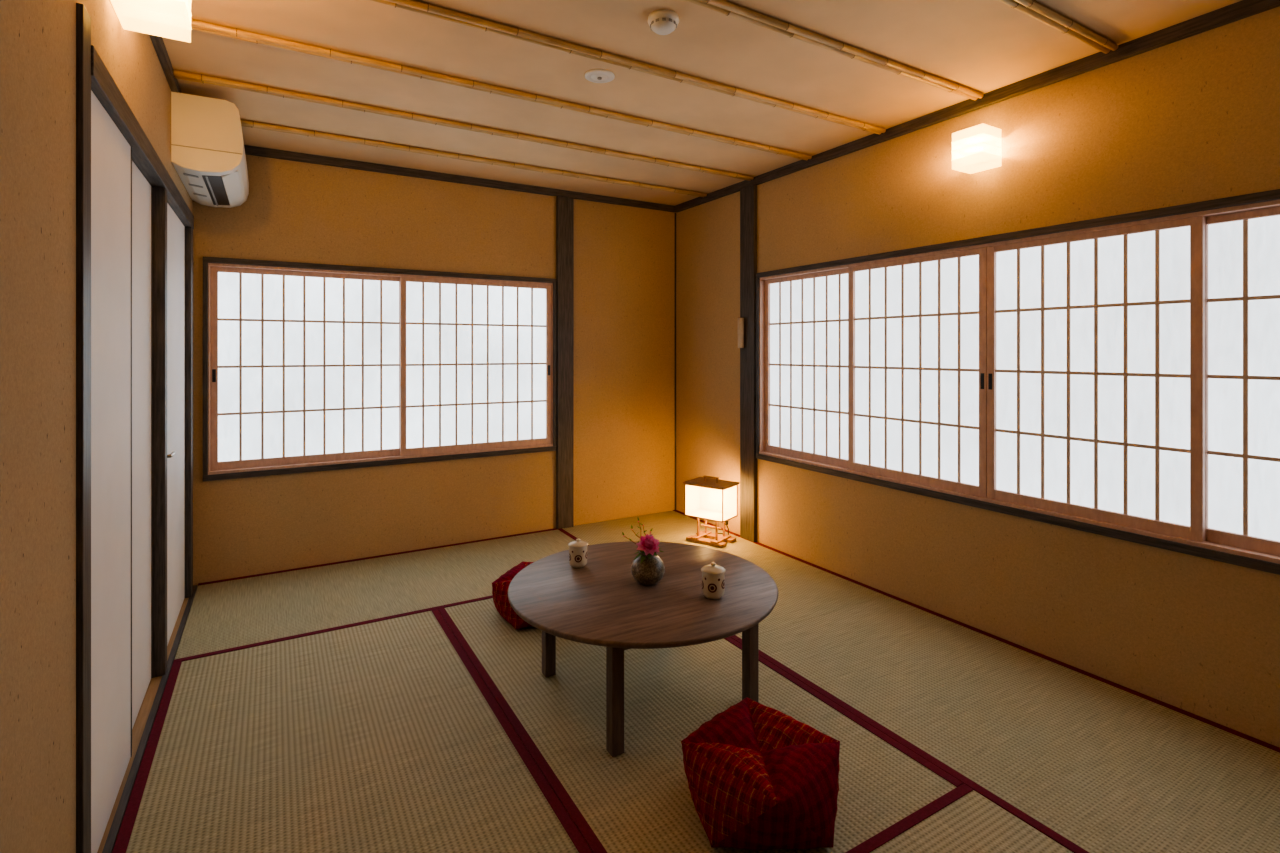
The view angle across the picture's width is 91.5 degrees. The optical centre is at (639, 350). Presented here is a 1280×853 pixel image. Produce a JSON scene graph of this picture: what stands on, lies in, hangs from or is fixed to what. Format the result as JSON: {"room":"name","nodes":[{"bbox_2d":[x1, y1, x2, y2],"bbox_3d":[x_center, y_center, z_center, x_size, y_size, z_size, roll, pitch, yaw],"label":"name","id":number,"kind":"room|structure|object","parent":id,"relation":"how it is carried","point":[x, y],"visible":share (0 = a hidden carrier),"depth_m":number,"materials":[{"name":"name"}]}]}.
{"room":"traditional dwelling","nodes":[
{"label":"traditional dwelling","id":0,"kind":"room"},
{"bbox_2d":[0,0,192,852],"bbox_3d":[-1.175,0.081,1.130,0.140,2.429,5.040,0,0,-30],"label":"wall","id":1,"kind":"structure","parent":0,"point":[38,37],"depth_m":1.15,"materials":[{"name":"paint"}]},
{"bbox_2d":[76,3,90,852],"bbox_3d":[-1.254,0.245,1.385,0.042,2.010,0.070,0,0,-30],"label":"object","id":2,"kind":"structure","parent":1,"relation":"attached to","point":[83,20],"depth_m":1.36,"materials":[{"name":"brown wood"}]},
{"bbox_2d":[91,90,131,852],"bbox_3d":[-1.425,0.309,1.666,0.020,1.874,0.582,0,0,-30],"label":"door","id":3,"kind":"structure","parent":1,"relation":"in","point":[111,153],"depth_m":1.66,"materials":[{"name":"paper"}]},
{"bbox_2d":[132,161,151,728],"bbox_3d":[-1.719,0.309,2.120,0.020,1.874,0.598,0,0,-30],"label":"door","id":4,"kind":"structure","parent":1,"relation":"in","point":[141,188],"depth_m":2.18,"materials":[{"name":"paper"}]},
{"bbox_2d":[91,45,193,228],"bbox_3d":[-1.826,-0.665,2.308,0.101,0.070,2.100,0,0,-30],"label":"trim","id":5,"kind":"structure","parent":1,"relation":"attached to","point":[145,157],"depth_m":1.89,"materials":[{"name":"brown wood"}]},
{"bbox_2d":[97,585,196,852],"bbox_3d":[-1.134,1.270,1.137,0.108,0.049,5.010,0,0,-30],"label":"trim","id":6,"kind":"structure","parent":1,"relation":"attached to","point":[144,722],"depth_m":2.06,"materials":[{"name":"brown wood"}]},
{"bbox_2d":[110,0,191,42],"bbox_3d":[-1.332,-0.973,1.700,0.167,0.160,0.164,0,0,-30],"label":"wall lamp","id":7,"kind":"object","parent":1,"relation":"attached to","point":[171,19],"visible":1,"depth_m":1.68,"materials":[{"name":"white plastic"}]},
{"bbox_2d":[152,186,166,677],"bbox_3d":[-1.885,0.310,2.404,0.097,1.880,0.055,0,0,-30],"label":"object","id":8,"kind":"structure","parent":1,"relation":"attached to","point":[159,194],"depth_m":2.39,"materials":[{"name":"brown wood"}]},
{"bbox_2d":[149,34,181,92],"bbox_3d":[-1.096,-1.114,1.159,0.025,0.040,5.010,0,0,-30],"label":"trim","id":9,"kind":"structure","parent":1,"relation":"attached to","point":[158,43],"depth_m":2.38,"materials":[{"name":"brown wood"}]},
{"bbox_2d":[167,203,184,645],"bbox_3d":[-2.081,0.309,2.802,0.057,1.874,0.825,0,0,-30],"label":"door","id":10,"kind":"structure","parent":1,"relation":"in","point":[175,228],"depth_m":2.85,"materials":[{"name":"paper"}]},
{"bbox_2d":[185,226,192,597],"bbox_3d":[-2.316,0.310,3.191,0.042,1.880,0.080,0,0,-30],"label":"trim","id":11,"kind":"structure","parent":1,"relation":"attached to","point":[188,230],"depth_m":3.16,"materials":[{"name":"brown wood"}]},
{"bbox_2d":[171,91,248,207],"bbox_3d":[-2.064,-0.932,3.032,0.256,0.330,0.780,0,0,-30],"label":"air conditioner","id":12,"kind":"object","parent":1,"relation":"attached to","point":[208,155],"visible":1,"depth_m":2.72,"materials":[{"name":"grey plastic"}]},
{"bbox_2d":[193,154,674,586],"bbox_3d":[-1.092,0.081,4.184,3.380,2.429,0.140,0,0,-30],"label":"wall","id":13,"kind":"structure","parent":0,"point":[292,211],"depth_m":4.02,"materials":[{"name":"paint"}]},
{"bbox_2d":[203,257,555,480],"bbox_3d":[-1.489,0.097,3.902,2.040,1.207,0.093,0,0,-30],"label":"window","id":14,"kind":"structure","parent":13,"relation":"in","point":[308,367],"depth_m":3.80,"materials":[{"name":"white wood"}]},
{"bbox_2d":[244,145,675,212],"bbox_3d":[-1.049,-1.111,4.111,3.100,0.045,0.030,0,0,-30],"label":"trim","id":15,"kind":"structure","parent":13,"relation":"attached to","point":[249,150],"depth_m":3.96,"materials":[{"name":"brown wood"}]},
{"bbox_2d":[556,196,573,528],"bbox_3d":[-0.531,0.081,4.416,0.122,2.339,0.028,0,0,-30],"label":"trim","id":16,"kind":"structure","parent":13,"relation":"attached to","point":[564,205],"depth_m":4.40,"materials":[{"name":"brown wood"}]},
{"bbox_2d":[675,213,675,509],"bbox_3d":[0.278,0.083,4.903,0.010,2.334,0.010,0,0,-30],"label":"trim","id":17,"kind":"structure","parent":13,"relation":"attached to","point":[675,213],"depth_m":4.90,"materials":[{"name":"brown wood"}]},
{"bbox_2d":[162,0,1241,205],"bbox_3d":[0.221,-1.184,1.952,3.380,0.100,5.320,0,0,-30],"label":"ceiling","id":18,"kind":"structure","parent":0,"point":[983,46],"depth_m":2.54,"materials":[{"name":"beige wood"}]},
{"bbox_2d":[174,70,753,180],"bbox_3d":[-0.580,-1.121,3.290,3.024,0.026,0.052,0,0,-30],"label":"batten","id":19,"kind":"object","parent":18,"relation":"attached to","point":[188,76],"visible":1,"depth_m":3.02,"materials":[{"name":"brown wood"}]},
{"bbox_2d":[240,120,706,196],"bbox_3d":[-0.836,-1.121,3.725,3.024,0.026,0.052,0,0,-30],"label":"batten","id":20,"kind":"object","parent":18,"relation":"attached to","point":[252,124],"visible":0.89,"depth_m":3.57,"materials":[{"name":"brown wood"}]},
{"bbox_2d":[191,19,811,159],"bbox_3d":[-0.324,-1.121,2.855,3.024,0.026,0.052,0,0,-30],"label":"batten","id":21,"kind":"object","parent":18,"relation":"attached to","point":[196,25],"visible":0.91,"depth_m":2.59,"materials":[{"name":"brown wood"}]},
{"bbox_2d":[585,69,614,82],"bbox_3d":[-0.166,-1.127,2.571,0.124,0.015,0.124,0,0,-30],"label":"disc","id":22,"kind":"object","parent":18,"relation":"attached to","point":[595,75],"depth_m":2.56,"materials":[{"name":"white plastic"}]},
{"bbox_2d":[370,0,885,134],"bbox_3d":[-0.068,-1.121,2.420,3.024,0.026,0.052,0,0,-30],"label":"batten","id":23,"kind":"object","parent":18,"relation":"attached to","point":[415,6],"visible":1,"depth_m":2.38,"materials":[{"name":"brown wood"}]},
{"bbox_2d":[648,9,678,34],"bbox_3d":[0.080,-1.111,2.123,0.108,0.045,0.108,0,0,-30],"label":"smoke detector","id":24,"kind":"object","parent":18,"relation":"attached to","point":[661,22],"visible":1,"depth_m":2.09,"materials":[{"name":"white plastic"}]},
{"bbox_2d":[684,0,983,99],"bbox_3d":[0.188,-1.121,1.984,3.024,0.026,0.052,0,0,-30],"label":"batten","id":25,"kind":"object","parent":18,"relation":"attached to","point":[721,6],"visible":1,"depth_m":2.27,"materials":[{"name":"brown wood"}]},
{"bbox_2d":[999,0,1117,53],"bbox_3d":[0.444,-1.121,1.549,3.024,0.026,0.052,0,0,-30],"label":"batten","id":26,"kind":"object","parent":18,"relation":"attached to","point":[1031,8],"visible":1,"depth_m":2.12,"materials":[{"name":"brown wood"}]},
{"bbox_2d":[676,6,1279,747],"bbox_3d":[1.618,0.081,2.773,0.140,2.429,5.040,0,0,-30],"label":"wall","id":27,"kind":"structure","parent":0,"point":[1196,118],"depth_m":2.60,"materials":[{"name":"paint"}]},
{"bbox_2d":[738,318,743,347],"bbox_3d":[0.670,-0.120,4.147,0.044,0.201,0.043,0,0,-30],"label":"light switch","id":28,"kind":"object","parent":27,"relation":"attached to","point":[740,320],"visible":1,"depth_m":4.13,"materials":[{"name":"beige plastic"}]},
{"bbox_2d":[740,185,756,541],"bbox_3d":[0.719,0.083,4.135,0.028,2.334,0.140,0,0,-30],"label":"trim","id":29,"kind":"structure","parent":27,"relation":"attached to","point":[748,195],"depth_m":4.11,"materials":[{"name":"brown wood"}]},
{"bbox_2d":[951,124,1001,173],"bbox_3d":[1.474,-0.880,2.729,0.152,0.160,0.144,0,0,-30],"label":"wall lamp","id":30,"kind":"object","parent":27,"relation":"attached to","point":[977,148],"visible":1,"depth_m":2.68,"materials":[{"name":"white plastic"}]},
{"bbox_2d":[675,0,1279,211],"bbox_3d":[1.552,-1.109,2.717,0.030,0.050,5.010,0,0,-30],"label":"trim","id":31,"kind":"structure","parent":27,"relation":"attached to","point":[1242,9],"depth_m":2.57,"materials":[{"name":"brown wood"}]},
{"bbox_2d":[756,189,1279,574],"bbox_3d":[1.555,0.097,2.797,0.093,1.207,3.005,0,0,-30],"label":"window","id":32,"kind":"structure","parent":27,"relation":"in","point":[1116,376],"depth_m":2.52,"materials":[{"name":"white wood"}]},
{"bbox_3d":[0.221,1.353,1.951,3.380,0.115,5.320,0,0,-30],"label":"floor","id":33,"kind":"structure","parent":0,"visible":0},
{"bbox_2d":[112,609,592,852],"bbox_3d":[-0.912,1.271,1.888,1.031,0.048,2.018,0,0,-30],"label":"mat","id":34,"kind":"object","parent":33,"relation":"on","point":[385,736],"visible":1,"depth_m":1.91,"materials":[{"name":"wicker"}]},
{"bbox_2d":[173,528,574,662],"bbox_3d":[-1.230,1.271,3.447,2.064,0.048,0.988,0,0,-30],"label":"mat","id":35,"kind":"object","parent":33,"relation":"on","point":[232,614],"visible":0.69,"depth_m":3.24,"materials":[{"name":"wicker"}]},
{"bbox_2d":[438,598,962,852],"bbox_3d":[-0.022,1.271,2.412,1.031,0.048,2.018,0,0,-30],"label":"mat","id":36,"kind":"object","parent":33,"relation":"on","point":[639,799],"visible":0.59,"depth_m":2.06,"materials":[{"name":"wicker"}]},
{"bbox_2d":[492,561,532,629],"bbox_3d":[-0.492,1.147,2.977,0.408,0.195,0.408,0,0,-5],"label":"floor cushion","id":37,"kind":"object","parent":36,"relation":"on","point":[500,586],"visible":0.26,"depth_m":2.84,"materials":[{"name":"red fabric"}]},
{"bbox_2d":[508,541,777,756],"bbox_3d":[0.011,1.058,2.359,1.000,0.377,1.000,0,0,-30],"label":"table","id":38,"kind":"object","parent":36,"relation":"on","point":[600,602],"visible":0.93,"depth_m":2.19,"materials":[{"name":"brown wood"}]},
{"bbox_2d":[568,538,587,567],"bbox_3d":[-0.250,0.815,2.526,0.082,0.109,0.082,0,0,-30],"label":"teacup","id":39,"kind":"object","parent":38,"relation":"on","point":[578,551],"visible":1,"depth_m":2.50,"materials":[{"name":"beige ceramic"}]},
{"bbox_2d":[622,518,664,585],"bbox_3d":[0.024,0.747,2.338,0.141,0.244,0.129,0,0,-30],"label":"flower vase","id":40,"kind":"object","parent":38,"relation":"on","point":[647,568],"visible":1,"depth_m":2.31,"materials":[{"name":"ceramic"}]},
{"bbox_2d":[701,562,725,598],"bbox_3d":[0.260,0.810,2.212,0.089,0.118,0.089,0,0,-30],"label":"teacup","id":41,"kind":"object","parent":38,"relation":"on","point":[713,575],"visible":1,"depth_m":2.18,"materials":[{"name":"beige ceramic"}]},
{"bbox_2d":[681,697,839,849],"bbox_3d":[0.330,1.147,1.708,0.416,0.195,0.416,0,0,-30],"label":"floor cushion","id":42,"kind":"object","parent":36,"relation":"on","point":[760,777],"visible":1,"depth_m":1.59,"materials":[{"name":"red fabric"}]},
{"bbox_2d":[558,510,888,639],"bbox_3d":[0.346,1.271,3.800,1.008,0.048,1.978,0,0,-30],"label":"mat","id":43,"kind":"object","parent":33,"relation":"on","point":[806,590],"visible":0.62,"depth_m":3.62,"materials":[{"name":"wicker"}]},
{"bbox_2d":[683,476,739,547],"bbox_3d":[0.484,1.037,4.129,0.306,0.420,0.272,0,0,37],"label":"lantern","id":44,"kind":"object","parent":43,"relation":"on","point":[716,500],"visible":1,"depth_m":4.05,"materials":[{"name":"beige paper"}]},
{"bbox_2d":[845,783,1072,852],"bbox_3d":[0.301,1.271,0.844,2.064,0.048,1.008,0,0,-30],"label":"mat","id":45,"kind":"object","parent":33,"relation":"on","point":[961,820],"visible":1,"depth_m":1.62,"materials":[{"name":"wicker"}]},
{"bbox_2d":[736,594,1279,852],"bbox_3d":[1.360,1.271,2.076,1.008,0.048,2.018,0,0,-30],"label":"mat","id":46,"kind":"object","parent":33,"relation":"on","point":[1092,763],"visible":0.82,"depth_m":2.03,"materials":[{"name":"wicker"}]}
]}

